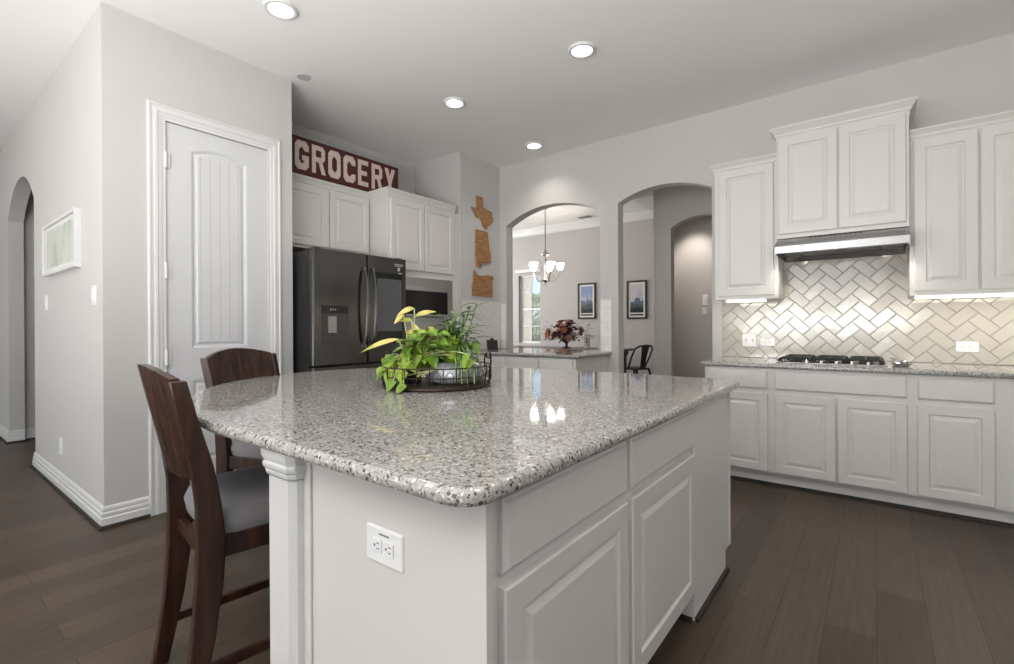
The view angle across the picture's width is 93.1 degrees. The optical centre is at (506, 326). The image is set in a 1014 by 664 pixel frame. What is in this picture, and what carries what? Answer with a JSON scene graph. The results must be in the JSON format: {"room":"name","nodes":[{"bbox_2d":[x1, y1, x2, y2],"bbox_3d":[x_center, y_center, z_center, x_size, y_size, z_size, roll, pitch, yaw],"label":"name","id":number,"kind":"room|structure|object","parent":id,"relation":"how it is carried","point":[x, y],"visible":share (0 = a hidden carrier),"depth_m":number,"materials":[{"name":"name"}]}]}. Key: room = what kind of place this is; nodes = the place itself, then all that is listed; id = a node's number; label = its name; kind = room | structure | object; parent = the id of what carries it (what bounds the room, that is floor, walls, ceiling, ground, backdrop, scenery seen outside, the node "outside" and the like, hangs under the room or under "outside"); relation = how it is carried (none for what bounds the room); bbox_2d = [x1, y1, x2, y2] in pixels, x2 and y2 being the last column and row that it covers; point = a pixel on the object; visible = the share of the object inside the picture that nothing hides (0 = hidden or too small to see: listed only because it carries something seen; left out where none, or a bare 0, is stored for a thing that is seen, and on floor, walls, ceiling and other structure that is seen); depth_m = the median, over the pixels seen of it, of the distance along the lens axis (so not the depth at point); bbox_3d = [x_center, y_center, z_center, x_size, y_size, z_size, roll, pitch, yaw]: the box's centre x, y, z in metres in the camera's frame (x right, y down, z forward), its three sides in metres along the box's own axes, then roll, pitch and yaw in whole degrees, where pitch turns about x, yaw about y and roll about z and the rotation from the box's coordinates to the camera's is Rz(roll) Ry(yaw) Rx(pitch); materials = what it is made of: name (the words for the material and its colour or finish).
{"room":"kitchen","nodes":[
{"label":"kitchen","id":0,"kind":"room"},
{"bbox_2d":[24,190,34,439],"bbox_3d":[-3.454,-0.369,6.195,1.820,3.160,3.772,0,0,37],"label":"wall","id":1,"kind":"structure","parent":0,"point":[29,299],"depth_m":5.19,"materials":[{"name":"paint"}]},
{"bbox_2d":[0,424,34,443],"bbox_3d":[-5.167,1.154,7.362,2.830,0.130,3.820,0,0,37],"label":"baseboard","id":2,"kind":"structure","parent":1,"relation":"attached to","point":[15,436],"depth_m":5.09,"materials":[{"name":"white wood"}]},
{"bbox_2d":[0,2,292,505],"bbox_3d":[-4.575,-0.362,5.276,6.320,3.160,1.185,0,0,37],"label":"wall","id":3,"kind":"structure","parent":0,"point":[81,143],"depth_m":3.21,"materials":[{"name":"paint"}]},
{"bbox_2d":[45,295,47,310],"bbox_3d":[-3.708,-0.190,3.859,0.085,0.120,0.010,0,0,37],"label":"light switch","id":4,"kind":"object","parent":3,"relation":"attached to","point":[46,297],"visible":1,"depth_m":3.84,"materials":[{"name":"white plastic"}]},
{"bbox_2d":[59,437,61,454],"bbox_3d":[-3.321,0.889,3.568,0.080,0.120,0.009,0,0,37],"label":"power outlet","id":5,"kind":"object","parent":3,"relation":"attached to","point":[60,439],"visible":1,"depth_m":3.56,"materials":[{"name":"white plastic"}]},
{"bbox_2d":[42,207,80,276],"bbox_3d":[-3.250,-0.589,3.489,1.039,0.389,0.036,0,0,37],"label":"framed picture","id":6,"kind":"object","parent":3,"relation":"attached to","point":[61,237],"visible":1,"depth_m":3.41},
{"bbox_2d":[46,218,72,269],"bbox_3d":[-3.253,-0.589,3.485,0.875,0.285,0.001,0,0,38],"label":"artwork","id":7,"kind":"object","parent":6,"relation":"attached to","point":[59,238],"depth_m":3.46},
{"bbox_2d":[30,452,150,530],"bbox_3d":[-3.198,1.148,3.603,2.170,0.130,0.254,0,0,37],"label":"baseboard","id":8,"kind":"structure","parent":3,"relation":"attached to","point":[101,517],"depth_m":3.04,"materials":[{"name":"white wood"}]},
{"bbox_2d":[91,285,95,305],"bbox_3d":[-2.581,-0.195,2.994,0.085,0.125,0.010,0,0,37],"label":"light switch","id":9,"kind":"object","parent":3,"relation":"attached to","point":[93,288],"visible":1,"depth_m":2.98,"materials":[{"name":"white plastic"}]},
{"bbox_2d":[146,99,281,515],"bbox_3d":[-2.068,-0.120,3.434,0.138,2.655,0.864,0,0,37],"label":"trim","id":10,"kind":"structure","parent":3,"relation":"attached to","point":[158,114],"depth_m":3.12,"materials":[{"name":"white wood"}]},
{"bbox_2d":[164,122,267,483],"bbox_3d":[-2.040,-0.075,3.411,0.062,2.540,0.679,0,0,37],"label":"door","id":11,"kind":"structure","parent":3,"relation":"in","point":[216,265],"depth_m":3.37,"materials":[{"name":"paint"}]},
{"bbox_2d":[292,123,499,350],"bbox_3d":[-1.202,-0.380,5.196,0.870,3.160,2.795,0,0,37],"label":"wall","id":12,"kind":"structure","parent":0,"point":[457,178],"depth_m":5.54,"materials":[{"name":"paint"}]},
{"bbox_2d":[292,173,369,254],"bbox_3d":[-1.822,-1.009,4.519,0.469,0.626,0.963,0,0,37],"label":"upper cabinet","id":13,"kind":"object","parent":12,"relation":"attached to","point":[325,215],"visible":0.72,"depth_m":4.40,"materials":[{"name":"paint"}]},
{"bbox_2d":[292,134,397,191],"bbox_3d":[-1.514,-1.510,4.617,0.027,0.320,1.167,0,0,37],"label":"wooden sign","id":14,"kind":"object","parent":13,"relation":"on","point":[310,158],"visible":0.88,"depth_m":4.52,"materials":[{"name":"red paint"}]},
{"bbox_2d":[462,300,499,350],"bbox_3d":[-0.292,-0.018,5.655,0.010,0.574,0.678,0,0,37],"label":"tiles","id":15,"kind":"structure","parent":12,"relation":"attached to","point":[489,311],"depth_m":5.67,"materials":[{"name":"tile"}]},
{"bbox_2d":[471,196,492,229],"bbox_3d":[-0.290,-1.338,5.655,0.022,0.364,0.389,0,0,37],"label":"cutout","id":16,"kind":"object","parent":12,"relation":"attached to","point":[486,217],"visible":1,"depth_m":5.64,"materials":[{"name":"brown wood"}]},
{"bbox_2d":[475,229,490,267],"bbox_3d":[-0.283,-0.911,5.662,0.022,0.439,0.277,0,0,37],"label":"cutout","id":17,"kind":"object","parent":12,"relation":"attached to","point":[482,250],"visible":1,"depth_m":5.62,"materials":[{"name":"brown wood"}]},
{"bbox_2d":[472,271,493,296],"bbox_3d":[-0.283,-0.500,5.659,0.022,0.294,0.380,0,0,37],"label":"cutout","id":18,"kind":"object","parent":12,"relation":"attached to","point":[481,285],"visible":1,"depth_m":5.63,"materials":[{"name":"brown wood"}]},
{"bbox_2d":[0,0,1013,230],"bbox_3d":[-1.495,-2.256,3.404,13.900,0.600,16.000,0,0,37],"label":"ceiling","id":19,"kind":"structure","parent":0,"point":[382,73],"depth_m":3.44,"materials":[{"name":"paint"}]},
{"bbox_2d":[263,0,297,19],"bbox_3d":[-1.388,-1.944,2.945,0.190,0.023,0.190,0,0,37],"label":"recessed light","id":20,"kind":"object","parent":19,"relation":"in","point":[280,9],"visible":1,"depth_m":2.93,"materials":[{"name":"white"}]},
{"bbox_2d":[296,73,310,80],"bbox_3d":[-1.589,-1.952,3.755,0.110,0.008,0.110,0,0,37],"label":"cap","id":21,"kind":"object","parent":19,"relation":"attached to","point":[302,76],"visible":1,"depth_m":3.74,"materials":[{"name":"paint"}]},
{"bbox_2d":[443,97,464,108],"bbox_3d":[-0.459,-1.951,4.194,0.190,0.023,0.190,0,0,37],"label":"recessed light","id":22,"kind":"object","parent":19,"relation":"in","point":[450,102],"visible":1,"depth_m":4.17,"materials":[{"name":"white"}]},
{"bbox_2d":[525,142,542,149],"bbox_3d":[0.293,-1.956,5.200,0.190,0.023,0.190,0,0,37],"label":"recessed light","id":23,"kind":"object","parent":19,"relation":"in","point":[531,145],"visible":1,"depth_m":5.17,"materials":[{"name":"white"}]},
{"bbox_2d":[529,208,563,285],"bbox_3d":[0.740,-1.591,9.559,0.702,1.550,0.725,0,0,37],"label":"chandelier","id":24,"kind":"object","parent":19,"relation":"hanging from","point":[549,265],"visible":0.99,"depth_m":9.50,"materials":[{"name":"silver metal"}]},
{"bbox_2d":[569,41,595,58],"bbox_3d":[0.531,-1.955,3.401,0.190,0.023,0.190,0,0,37],"label":"recessed light","id":25,"kind":"object","parent":19,"relation":"in","point":[582,49],"visible":1,"depth_m":3.38,"materials":[{"name":"white"}]},
{"bbox_2d":[576,215,594,218],"bbox_3d":[1.691,-2.365,10.349,0.360,0.014,0.200,0,0,37],"label":"ceiling vent","id":26,"kind":"object","parent":19,"relation":"in","point":[585,216],"visible":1,"depth_m":10.30,"materials":[{"name":"grey metal"}]},
{"bbox_2d":[0,439,1013,663],"bbox_3d":[-1.476,1.279,3.408,13.900,0.150,16.000,0,0,37],"label":"floor","id":27,"kind":"structure","parent":0,"point":[812,578],"depth_m":2.21,"materials":[{"name":"brown wood"}]},
{"bbox_2d":[137,364,269,663],"bbox_3d":[-0.949,0.660,1.726,0.484,1.085,0.594,0,0,45],"label":"counter stool","id":28,"kind":"object","parent":27,"relation":"on","point":[229,510],"visible":0.66,"depth_m":1.51,"materials":[{"name":"brown wood"}]},
{"bbox_2d":[184,465,268,533],"bbox_3d":[-0.899,0.617,1.777,0.437,0.132,0.450,0,0,44],"label":"cushion","id":29,"kind":"object","parent":28,"relation":"on","point":[243,507],"depth_m":1.58,"materials":[{"name":"fabric"}]},
{"bbox_2d":[200,348,279,474],"bbox_3d":[-1.238,0.661,2.597,0.594,1.085,0.484,0,0,16],"label":"counter stool","id":30,"kind":"object","parent":27,"relation":"on","point":[224,366],"visible":0.34,"depth_m":2.50,"materials":[{"name":"brown wood"}]},
{"bbox_2d":[231,440,263,458],"bbox_3d":[-1.169,0.617,2.577,0.450,0.132,0.437,0,0,15],"label":"cushion","id":31,"kind":"object","parent":30,"relation":"on","point":[239,450],"depth_m":2.40,"materials":[{"name":"fabric"}]},
{"bbox_2d":[292,247,405,372],"bbox_3d":[-1.548,0.276,4.308,1.016,1.794,0.924,0,0,37],"label":"refrigerator","id":32,"kind":"object","parent":27,"relation":"on","point":[345,303],"visible":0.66,"depth_m":3.89,"materials":[{"name":"black metal"}]},
{"bbox_2d":[369,186,458,333],"bbox_3d":[-1.121,-0.069,5.200,0.746,2.538,1.010,0,0,37],"label":"tall cabinet","id":33,"kind":"object","parent":27,"relation":"on","point":[421,231],"visible":0.24,"depth_m":4.88,"materials":[{"name":"paint"}]},
{"bbox_2d":[406,277,451,331],"bbox_3d":[-0.995,-0.215,5.075,0.464,0.561,0.828,0,0,37],"label":"microwave","id":34,"kind":"object","parent":33,"relation":"in","point":[421,294],"visible":0.31,"depth_m":5.00,"materials":[{"name":"metal"}]},
{"bbox_2d":[470,354,506,366],"bbox_3d":[-0.048,0.750,5.466,0.616,0.888,0.708,0,0,37],"label":"base cabinet","id":35,"kind":"object","parent":27,"relation":"on","point":[499,360],"visible":0.08,"depth_m":5.09,"materials":[{"name":"paint"}]},
{"bbox_2d":[261,392,730,663],"bbox_3d":[0.224,0.755,1.855,0.772,0.882,1.960,0,0,37],"label":"kitchen island","id":36,"kind":"object","parent":27,"relation":"on","point":[595,560],"visible":0.66,"depth_m":1.20,"materials":[{"name":"paint"}]},
{"bbox_2d":[367,522,403,573],"bbox_3d":[-0.274,0.490,1.067,0.125,0.080,0.009,0,0,37],"label":"power outlet","id":37,"kind":"object","parent":36,"relation":"attached to","point":[384,546],"visible":1,"depth_m":1.06,"materials":[{"name":"white plastic"}]},
{"bbox_2d":[373,537,381,553],"bbox_3d":[-0.291,0.490,1.077,0.031,0.031,0.003,0,0,37],"label":"socket","id":38,"kind":"object","parent":37,"relation":"attached to","point":[377,541],"depth_m":1.07,"materials":[{"name":"white plastic"}]},
{"bbox_2d":[384,541,393,558],"bbox_3d":[-0.259,0.490,1.052,0.031,0.031,0.003,0,0,37],"label":"socket","id":39,"kind":"object","parent":37,"relation":"attached to","point":[388,545],"depth_m":1.05,"materials":[{"name":"white plastic"}]},
{"bbox_2d":[191,367,739,506],"bbox_3d":[-0.352,0.301,2.367,2.357,0.032,2.120,0,0,37],"label":"island countertop","id":40,"kind":"structure","parent":36,"relation":"on","point":[477,447],"depth_m":1.47,"materials":[{"name":"stone"}]},
{"bbox_2d":[381,350,491,391],"bbox_3d":[-0.337,0.202,2.327,0.526,0.164,0.526,0,0,37],"label":"wire tray","id":41,"kind":"object","parent":40,"relation":"on","point":[425,385],"visible":0.68,"depth_m":2.14,"materials":[{"name":"black metal"}]},
{"bbox_2d":[362,307,480,392],"bbox_3d":[-0.387,0.091,2.245,0.589,0.381,0.363,0,0,-15],"label":"potted plant","id":42,"kind":"object","parent":41,"relation":"on","point":[419,352],"visible":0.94,"depth_m":2.24,"materials":[{"name":"green plant"}]},
{"bbox_2d":[426,303,494,384],"bbox_3d":[-0.229,0.074,2.292,0.336,0.390,0.280,0,0,37],"label":"potted plant","id":43,"kind":"object","parent":41,"relation":"on","point":[459,333],"visible":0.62,"depth_m":2.24,"materials":[{"name":"green plant"}]},
{"bbox_2d":[426,362,483,384],"bbox_3d":[-0.249,0.219,2.308,0.280,0.102,0.280,0,0,38],"label":"bowl","id":44,"kind":"object","parent":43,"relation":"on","point":[446,365],"depth_m":2.20,"materials":[{"name":"clear glass"}]},
{"bbox_2d":[506,355,607,371],"bbox_3d":[0.524,0.747,5.027,0.823,0.888,0.708,0,0,37],"label":"base cabinet","id":45,"kind":"object","parent":27,"relation":"on","point":[597,363],"visible":0.19,"depth_m":4.76,"materials":[{"name":"paint"}]},
{"bbox_2d":[466,348,611,357],"bbox_3d":[0.353,0.282,5.277,1.487,0.030,0.920,0,0,37],"label":"countertop","id":46,"kind":"structure","parent":45,"relation":"on","point":[557,353],"depth_m":4.97,"materials":[{"name":"stone"}]},
{"bbox_2d":[487,338,497,349],"bbox_3d":[-0.175,0.201,5.588,0.130,0.135,0.090,0,0,-16],"label":"smart display","id":47,"kind":"object","parent":46,"relation":"on","point":[492,344],"visible":0.99,"depth_m":5.56,"materials":[{"name":"black plastic"}]},
{"bbox_2d":[513,345,633,372],"bbox_3d":[0.957,0.803,9.669,2.940,0.760,1.000,0,0,37],"label":"dining table","id":48,"kind":"object","parent":27,"relation":"on","point":[626,350],"visible":0.15,"depth_m":9.28,"materials":[{"name":"brown wood"}]},
{"bbox_2d":[539,319,595,347],"bbox_3d":[1.203,0.130,9.466,1.131,0.584,1.104,0,0,37],"label":"flower arrangement","id":49,"kind":"object","parent":48,"relation":"on","point":[564,332],"visible":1,"depth_m":9.30,"materials":[{"name":"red plant"}]},
{"bbox_2d":[584,334,589,348],"bbox_3d":[1.548,0.278,9.276,0.100,0.284,0.098,0,0,37],"label":"pillar candle","id":50,"kind":"object","parent":48,"relation":"on","point":[587,345],"visible":0.98,"depth_m":9.23,"materials":[{"name":"wax"}]},
{"bbox_2d":[624,345,652,374],"bbox_3d":[2.279,0.744,8.452,0.472,0.873,0.536,0,0,-25],"label":"metal chair","id":51,"kind":"object","parent":27,"relation":"on","point":[645,348],"visible":0.67,"depth_m":8.28,"materials":[{"name":"black metal"}]},
{"bbox_2d":[705,365,772,485],"bbox_3d":[1.962,0.746,3.936,0.466,0.878,0.688,0,0,37],"label":"base cabinet","id":52,"kind":"object","parent":27,"relation":"on","point":[750,403],"visible":0.61,"depth_m":3.62,"materials":[{"name":"paint"}]},
{"bbox_2d":[771,368,912,509],"bbox_3d":[2.463,0.743,3.552,0.796,0.878,0.688,0,0,37],"label":"base cabinet","id":53,"kind":"object","parent":27,"relation":"on","point":[848,435],"visible":0.98,"depth_m":3.26,"materials":[{"name":"paint"}]},
{"bbox_2d":[913,375,1005,525],"bbox_3d":[2.943,0.741,3.184,0.414,0.878,0.688,0,0,37],"label":"base cabinet","id":54,"kind":"object","parent":27,"relation":"on","point":[959,423],"visible":0.93,"depth_m":2.91,"materials":[{"name":"paint"}]},
{"bbox_2d":[1004,379,1013,527],"bbox_3d":[3.464,0.739,2.784,0.899,0.878,0.688,0,0,37],"label":"base cabinet","id":55,"kind":"object","parent":27,"relation":"on","point":[1009,383],"visible":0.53,"depth_m":2.79,"materials":[{"name":"paint"}]},
{"bbox_2d":[700,356,1013,378],"bbox_3d":[2.780,0.284,3.299,2.608,0.034,0.702,0,0,37],"label":"countertop","id":56,"kind":"structure","parent":55,"relation":"on","point":[937,369],"depth_m":3.22,"materials":[{"name":"stone"}]},
{"bbox_2d":[776,354,887,366],"bbox_3d":[2.431,0.247,3.606,0.665,0.043,0.480,0,0,37],"label":"gas cooktop","id":57,"kind":"object","parent":56,"relation":"in","point":[789,358],"visible":1,"depth_m":3.50,"materials":[{"name":"silver metal"}]},
{"bbox_2d":[890,357,912,365],"bbox_3d":[2.681,0.239,3.263,0.120,0.056,0.120,0,0,37],"label":"spoon rest","id":58,"kind":"object","parent":56,"relation":"on","point":[901,362],"visible":1,"depth_m":3.25,"materials":[{"name":"silver metal"}]},
{"bbox_2d":[513,218,653,374],"bbox_3d":[-0.060,-0.586,9.124,7.200,3.550,5.090,0,0,37],"label":"wall","id":59,"kind":"structure","parent":0,"point":[579,249],"depth_m":10.83,"materials":[{"name":"paint"}]},
{"bbox_2d":[515,268,540,273],"bbox_3d":[0.498,-1.357,11.680,0.740,0.080,0.050,0,0,37],"label":"trim","id":60,"kind":"structure","parent":59,"relation":"attached to","point":[537,269],"depth_m":11.68,"materials":[{"name":"white wood"}]},
{"bbox_2d":[520,275,539,342],"bbox_3d":[0.603,-0.428,11.761,0.640,1.660,0.060,0,0,37],"label":"window","id":61,"kind":"structure","parent":59,"relation":"in","point":[528,276],"depth_m":11.88,"materials":[{"name":"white glass"}]},
{"bbox_2d":[513,210,653,238],"bbox_3d":[1.324,-2.286,11.012,6.810,0.170,0.095,0,0,37],"label":"trim","id":62,"kind":"structure","parent":59,"relation":"attached to","point":[646,214],"depth_m":10.85,"materials":[{"name":"white wood"}]},
{"bbox_2d":[578,282,595,318],"bbox_3d":[1.780,-0.573,10.713,0.445,0.800,0.030,0,0,37],"label":"framed picture","id":63,"kind":"object","parent":59,"relation":"attached to","point":[586,292],"visible":1,"depth_m":10.70},
{"bbox_2d":[581,286,592,315],"bbox_3d":[1.781,-0.570,10.714,0.295,0.655,0.002,0,0,37],"label":"print","id":64,"kind":"object","parent":63,"relation":"attached to","point":[586,291],"depth_m":10.71},
{"bbox_2d":[626,280,646,318],"bbox_3d":[2.704,-0.562,10.004,0.435,0.800,0.030,0,0,37],"label":"framed picture","id":65,"kind":"object","parent":59,"relation":"attached to","point":[636,290],"visible":1,"depth_m":10.00},
{"bbox_2d":[630,284,642,315],"bbox_3d":[2.705,-0.559,10.005,0.285,0.655,0.002,0,0,37],"label":"print","id":66,"kind":"object","parent":65,"relation":"attached to","point":[636,290],"depth_m":10.01},
{"bbox_2d":[632,191,653,210],"bbox_3d":[2.621,-1.762,6.399,1.620,0.080,1.040,0,0,37],"label":"ceiling","id":67,"kind":"structure","parent":0,"point":[646,200],"depth_m":6.54,"materials":[{"name":"paint"}]},
{"bbox_2d":[653,186,712,377],"bbox_3d":[2.981,-0.599,6.779,1.720,3.550,4.810,0,0,37],"label":"wall","id":68,"kind":"structure","parent":0,"point":[683,336],"depth_m":6.85,"materials":[{"name":"paint"}]},
{"bbox_2d":[702,308,706,314],"bbox_3d":[2.836,-0.224,6.892,0.060,0.100,0.010,0,0,37],"label":"light switch","id":69,"kind":"object","parent":68,"relation":"attached to","point":[704,310],"visible":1,"depth_m":6.89,"materials":[{"name":"white plastic"}]},
{"bbox_2d":[702,295,707,304],"bbox_3d":[2.843,-0.384,6.886,0.075,0.150,0.010,0,0,37],"label":"thermostat","id":70,"kind":"object","parent":68,"relation":"attached to","point":[704,297],"visible":1,"depth_m":6.88,"materials":[{"name":"white plastic"}]},
{"bbox_2d":[499,33,1013,372],"bbox_3d":[2.751,-0.595,3.835,7.300,3.550,0.141,0,0,37],"label":"wall","id":71,"kind":"structure","parent":0,"point":[973,80],"depth_m":3.97,"materials":[{"name":"paint"}]},
{"bbox_2d":[501,304,506,347],"bbox_3d":[-0.043,-0.007,5.899,0.086,0.549,0.009,0,0,37],"label":"tiles","id":72,"kind":"structure","parent":71,"relation":"attached to","point":[503,306],"depth_m":5.89,"materials":[{"name":"tile"}]},
{"bbox_2d":[600,299,611,351],"bbox_3d":[1.045,-0.012,5.065,0.128,0.549,0.009,0,0,37],"label":"tiles","id":73,"kind":"structure","parent":71,"relation":"attached to","point":[605,305],"depth_m":5.06,"materials":[{"name":"tile"}]},
{"bbox_2d":[709,153,783,302],"bbox_3d":[2.035,-0.790,4.080,0.509,1.168,0.339,0,0,37],"label":"upper cabinet","id":74,"kind":"object","parent":71,"relation":"attached to","point":[747,266],"depth_m":3.94,"materials":[{"name":"paint"}]},
{"bbox_2d":[726,300,765,302],"bbox_3d":[1.979,-0.212,3.977,0.290,0.012,0.059,0,0,38],"label":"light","id":75,"kind":"object","parent":74,"relation":"attached to","point":[728,301],"depth_m":3.96,"materials":[{"name":"beige"}]},
{"bbox_2d":[742,334,756,346],"bbox_3d":[2.130,0.118,4.220,0.115,0.115,0.012,0,0,37],"label":"light switch","id":76,"kind":"object","parent":71,"relation":"attached to","point":[748,340],"visible":1,"depth_m":4.22,"materials":[{"name":"white plastic"}]},
{"bbox_2d":[760,337,774,345],"bbox_3d":[2.243,0.131,4.135,0.115,0.075,0.009,0,0,37],"label":"power outlet","id":77,"kind":"object","parent":71,"relation":"attached to","point":[764,341],"visible":1,"depth_m":4.13,"materials":[{"name":"white plastic"}]},
{"bbox_2d":[774,226,910,262],"bbox_3d":[2.500,-0.612,3.607,0.792,0.145,0.528,0,0,37],"label":"range hood","id":78,"kind":"object","parent":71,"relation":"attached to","point":[890,241],"visible":1,"depth_m":3.52,"materials":[{"name":"silver metal"}]},
{"bbox_2d":[769,96,917,239],"bbox_3d":[2.531,-1.116,3.651,0.883,0.859,0.432,0,0,37],"label":"upper cabinet","id":79,"kind":"object","parent":71,"relation":"attached to","point":[845,172],"visible":0.98,"depth_m":3.48,"materials":[{"name":"paint"}]},
{"bbox_2d":[907,110,1013,297],"bbox_3d":[3.149,-0.785,3.225,0.694,1.137,0.339,0,0,37],"label":"upper cabinet","id":80,"kind":"object","parent":71,"relation":"attached to","point":[961,172],"visible":0.86,"depth_m":3.16,"materials":[{"name":"paint"}]},
{"bbox_2d":[914,292,1013,298],"bbox_3d":[3.296,-0.206,2.970,1.185,0.022,0.064,0,0,37],"label":"light strip","id":81,"kind":"object","parent":80,"relation":"attached to","point":[1006,293],"visible":0.9,"depth_m":3.15,"materials":[{"name":"white plastic"}]},
{"bbox_2d":[956,341,978,351],"bbox_3d":[3.236,0.141,3.373,0.120,0.075,0.009,0,0,37],"label":"power outlet","id":82,"kind":"object","parent":71,"relation":"attached to","point":[961,346],"visible":1,"depth_m":3.37,"materials":[{"name":"white plastic"}]},
{"label":"outside","id":83,"kind":"structure","parent":0,"visible":0},
{"bbox_3d":[13.350,1.311,33.817,60.000,0.150,50.100,0,0,37],"label":"lawn","id":84,"kind":"structure","parent":83,"visible":0},
{"bbox_2d":[523,277,530,340],"bbox_3d":[0.073,-0.616,13.100,0.670,3.900,1.280,0,0,37],"label":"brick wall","id":85,"kind":"structure","parent":84,"relation":"on","point":[526,281],"depth_m":13.22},
{"bbox_2d":[532,293,539,340],"bbox_3d":[1.213,0.021,18.457,2.980,2.897,3.123,0,0,37],"label":"shrub","id":86,"kind":"object","parent":84,"relation":"on","point":[535,298],"visible":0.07,"depth_m":17.93,"materials":[{"name":"green plant"}]},
{"bbox_2d":[532,303,539,340],"bbox_3d":[0.916,-0.048,25.172,3.562,3.037,3.573,0,0,-42],"label":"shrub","id":87,"kind":"object","parent":84,"relation":"on","point":[538,303],"visible":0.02,"depth_m":24.09,"materials":[{"name":"green plant"}]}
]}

